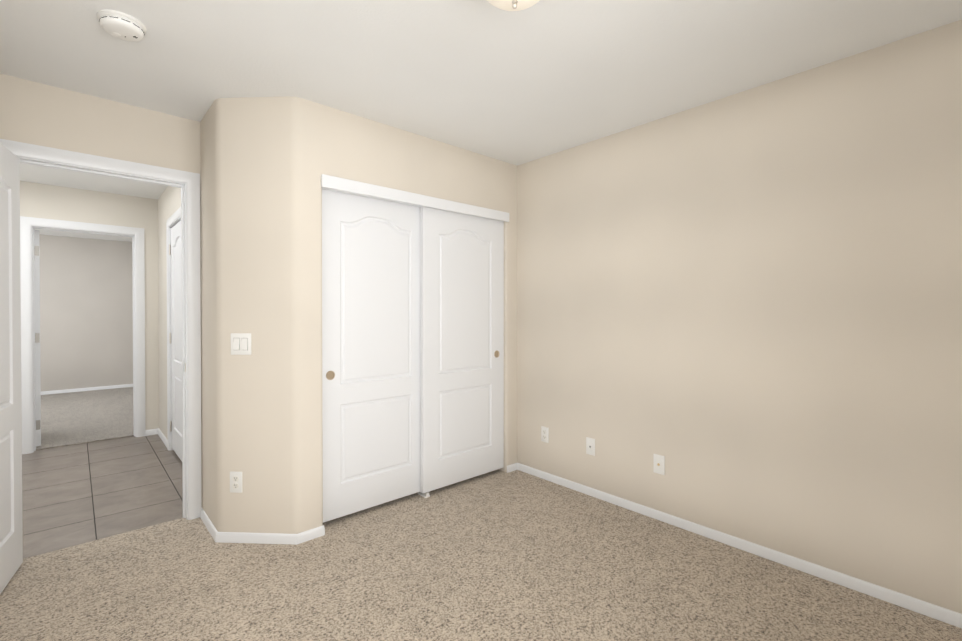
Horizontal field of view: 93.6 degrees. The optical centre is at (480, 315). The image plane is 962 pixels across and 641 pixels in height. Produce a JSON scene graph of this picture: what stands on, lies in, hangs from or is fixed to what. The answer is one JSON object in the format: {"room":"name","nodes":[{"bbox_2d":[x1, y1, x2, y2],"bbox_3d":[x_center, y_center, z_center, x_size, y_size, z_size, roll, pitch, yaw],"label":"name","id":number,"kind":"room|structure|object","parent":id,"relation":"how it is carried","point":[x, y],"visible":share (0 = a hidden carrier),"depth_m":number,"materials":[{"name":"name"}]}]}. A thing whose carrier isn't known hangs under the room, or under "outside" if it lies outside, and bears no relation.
{"room":"empty bedroom","nodes":[
{"label":"empty bedroom","id":0,"kind":"room"},
{"bbox_2d":[36,387,133,450],"bbox_3d":[-5.178,1.274,5.752,3.520,0.112,3.860,0,1,-42],"label":"floor","id":1,"kind":"structure","parent":0,"point":[73,418],"depth_m":5.38,"materials":[{"name":"beige carpet"}]},
{"bbox_2d":[39,234,132,390],"bbox_3d":[-6.430,-0.001,7.131,3.520,2.440,0.120,0,1,-42],"label":"wall","id":2,"kind":"structure","parent":0,"point":[86,312],"depth_m":7.17,"materials":[{"name":"paint"}]},
{"bbox_2d":[41,384,132,394],"bbox_3d":[-6.389,1.184,7.088,3.210,0.058,0.013,0,1,-42],"label":"baseboard","id":3,"kind":"structure","parent":2,"relation":"attached to","point":[84,389],"depth_m":7.17,"materials":[{"name":"white paint"}]},
{"bbox_2d":[20,181,158,429],"bbox_3d":[-3.886,0.021,4.308,3.520,2.440,0.120,0,1,-42],"label":"wall","id":4,"kind":"structure","parent":0,"point":[46,201],"depth_m":4.53,"materials":[{"name":"paint"}]},
{"bbox_2d":[34,230,40,445],"bbox_3d":[-4.398,0.213,4.429,0.739,2.010,0.153,0,1,40],"label":"door","id":5,"kind":"structure","parent":4,"relation":"in","point":[37,335],"depth_m":4.20,"materials":[{"name":"white paint"}]},
{"bbox_2d":[20,216,145,453],"bbox_3d":[-3.812,0.179,4.364,0.895,2.124,0.138,0,1,-42],"label":"door frame","id":6,"kind":"structure","parent":4,"relation":"attached to","point":[26,223],"depth_m":4.14,"materials":[{"name":"white paint"}]},
{"bbox_2d":[0,74,188,171],"bbox_3d":[-2.555,0.039,2.116,2.005,2.440,0.120,0,1,-42],"label":"wall","id":7,"kind":"structure","parent":0,"point":[39,114],"depth_m":2.43,"materials":[{"name":"beige paint"}]},
{"bbox_2d":[0,143,22,593],"bbox_3d":[-2.113,0.233,1.933,0.153,2.010,0.744,0,1,-32],"label":"bedroom door","id":8,"kind":"structure","parent":7,"relation":"in","point":[11,542],"depth_m":2.13,"materials":[{"name":"white paint"}]},
{"bbox_2d":[0,139,200,519],"bbox_3d":[-2.094,0.196,2.521,0.890,2.119,0.138,0,1,-42],"label":"door frame","id":9,"kind":"structure","parent":7,"relation":"attached to","point":[191,180],"depth_m":2.73,"materials":[{"name":"white paint"}]},
{"bbox_2d":[22,434,182,558],"bbox_3d":[-3.302,1.300,3.142,2.255,0.100,2.530,0,1,-42],"label":"floor","id":10,"kind":"structure","parent":0,"point":[74,495],"depth_m":3.20,"materials":[{"name":"tile"}]},
{"bbox_2d":[158,186,180,439],"bbox_3d":[-2.840,0.022,4.214,0.120,2.440,1.660,0,1,-42],"label":"wall","id":11,"kind":"structure","parent":0,"point":[163,208],"depth_m":4.43,"materials":[{"name":"paint"}]},
{"bbox_2d":[146,428,167,448],"bbox_3d":[-3.173,1.211,4.418,0.115,0.058,0.685,0,1,-42],"label":"baseboard","id":12,"kind":"structure","parent":11,"relation":"attached to","point":[159,433],"depth_m":4.63,"materials":[{"name":"white paint"}]},
{"bbox_2d":[166,207,180,449],"bbox_3d":[-2.559,0.185,3.890,0.138,2.119,0.910,0,1,-42],"label":"door frame","id":13,"kind":"structure","parent":11,"relation":"attached to","point":[174,217],"depth_m":4.14,"materials":[{"name":"white paint"}]},
{"bbox_2d":[169,221,181,460],"bbox_3d":[-2.584,0.218,3.873,0.049,2.010,0.763,0,1,-42],"label":"hall door","id":14,"kind":"structure","parent":11,"relation":"in","point":[175,337],"depth_m":3.94,"materials":[{"name":"white paint"}]},
{"bbox_2d":[189,119,201,507],"bbox_3d":[-1.788,0.033,2.807,0.060,2.440,0.120,0,1,-42],"label":"wall","id":15,"kind":"structure","parent":0,"point":[194,146],"depth_m":2.76,"materials":[{"name":"beige paint"}]},
{"bbox_2d":[200,96,316,533],"bbox_3d":[-1.363,0.034,2.698,0.425,2.440,0.850,0,1,-42],"label":"wall","id":16,"kind":"structure","parent":0,"point":[258,239],"depth_m":2.47,"materials":[{"name":"beige paint"}]},
{"bbox_2d":[230,472,241,492],"bbox_3d":[-1.342,0.915,2.471,0.070,0.115,0.008,0,0,3],"label":"outlet","id":17,"kind":"object","parent":16,"relation":"attached to","point":[235,482],"visible":1,"depth_m":2.47,"materials":[{"name":"white plastic"}]},
{"bbox_2d":[231,333,250,354],"bbox_3d":[-1.311,0.158,2.461,0.116,0.117,0.013,0,0,3],"label":"rocker light switch","id":18,"kind":"object","parent":16,"relation":"attached to","point":[240,343],"visible":1,"depth_m":2.46,"materials":[{"name":"white plastic"}]},
{"bbox_2d":[200,508,324,544],"bbox_3d":[-1.308,1.219,2.667,0.478,0.058,0.743,0,1,-42],"label":"baseboard","id":19,"kind":"structure","parent":16,"relation":"attached to","point":[262,538],"depth_m":2.47,"materials":[{"name":"white paint"}]},
{"bbox_2d":[316,103,516,526],"bbox_3d":[-0.355,0.031,3.115,1.630,2.440,0.120,0,1,-42],"label":"wall","id":20,"kind":"structure","parent":0,"point":[349,146],"depth_m":2.97,"materials":[{"name":"beige paint"}]},
{"bbox_2d":[322,189,419,522],"bbox_3d":[-0.662,0.233,2.877,0.765,1.950,0.038,0,1,-42],"label":"closet door","id":21,"kind":"structure","parent":20,"relation":"in","point":[371,345],"depth_m":2.83,"materials":[{"name":"white paint"}]},
{"bbox_2d":[321,174,508,221],"bbox_3d":[-0.377,-0.759,3.073,1.494,0.070,0.134,0,1,-42],"label":"trim","id":22,"kind":"structure","parent":20,"relation":"attached to","point":[342,185],"depth_m":2.88,"materials":[{"name":"white paint"}]},
{"bbox_2d":[420,206,503,492],"bbox_3d":[-0.117,0.229,3.312,0.765,1.950,0.038,0,1,-42],"label":"closet door","id":23,"kind":"structure","parent":20,"relation":"in","point":[461,347],"depth_m":3.26,"materials":[{"name":"white paint"}]},
{"bbox_2d":[0,469,961,640],"bbox_3d":[-0.104,1.305,1.763,3.320,0.112,3.800,0,1,-42],"label":"floor carpet","id":24,"kind":"object","parent":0,"point":[500,555],"visible":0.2,"depth_m":2.08,"materials":[{"name":"beige carpet"}]},
{"bbox_2d":[418,492,429,497],"bbox_3d":[-0.393,1.224,3.100,0.040,0.030,0.095,0,1,-42],"label":"floor guide","id":25,"kind":"object","parent":24,"relation":"on","point":[425,495],"visible":0.83,"depth_m":3.08,"materials":[{"name":"white plastic"}]},
{"bbox_2d":[0,0,961,241],"bbox_3d":[-2.696,-1.254,3.708,4.700,0.120,10.350,0,1,-42],"label":"ceiling","id":26,"kind":"structure","parent":0,"point":[540,79],"depth_m":2.05,"materials":[{"name":"paint"}]},
{"bbox_2d":[97,9,145,41],"bbox_3d":[-1.445,-1.157,1.818,0.156,0.044,0.156,0,0,13],"label":"smoke detector","id":27,"kind":"object","parent":26,"relation":"attached to","point":[121,25],"visible":1,"depth_m":1.78,"materials":[{"name":"white plastic"}]},
{"bbox_2d":[487,0,539,10],"bbox_3d":[0.114,-1.105,1.520,0.306,0.144,0.306,0,1,-42],"label":"ceiling light","id":28,"kind":"object","parent":26,"relation":"attached to","point":[512,5],"visible":1,"depth_m":1.54,"materials":[{"name":"beige glass"}]},
{"bbox_2d":[517,20,961,613],"bbox_3d":[1.061,0.033,2.849,0.120,2.440,3.870,0,1,-42],"label":"wall","id":29,"kind":"structure","parent":0,"point":[741,312],"depth_m":2.28,"materials":[{"name":"beige paint"}]},
{"bbox_2d":[541,426,548,442],"bbox_3d":[0.481,0.900,3.404,0.008,0.115,0.070,0,1,-42],"label":"outlet","id":30,"kind":"object","parent":29,"relation":"attached to","point":[544,434],"visible":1,"depth_m":3.40,"materials":[{"name":"white plastic"}]},
{"bbox_2d":[586,437,594,455],"bbox_3d":[0.752,0.903,3.103,0.008,0.115,0.070,0,1,-42],"label":"phone jack","id":31,"kind":"object","parent":29,"relation":"attached to","point":[590,446],"visible":1,"depth_m":3.10,"materials":[{"name":"white plastic"}]},
{"bbox_2d":[653,454,664,474],"bbox_3d":[1.077,0.906,2.737,0.016,0.115,0.070,0,1,-42],"label":"cable jack","id":32,"kind":"object","parent":29,"relation":"attached to","point":[658,464],"visible":1,"depth_m":2.74,"materials":[{"name":"white plastic"}]},
{"bbox_2d":[511,463,961,627],"bbox_3d":[1.246,1.220,2.554,0.013,0.058,2.870,0,1,-42],"label":"baseboard","id":33,"kind":"structure","parent":29,"relation":"attached to","point":[948,616],"depth_m":2.28,"materials":[{"name":"white paint"}]}
]}

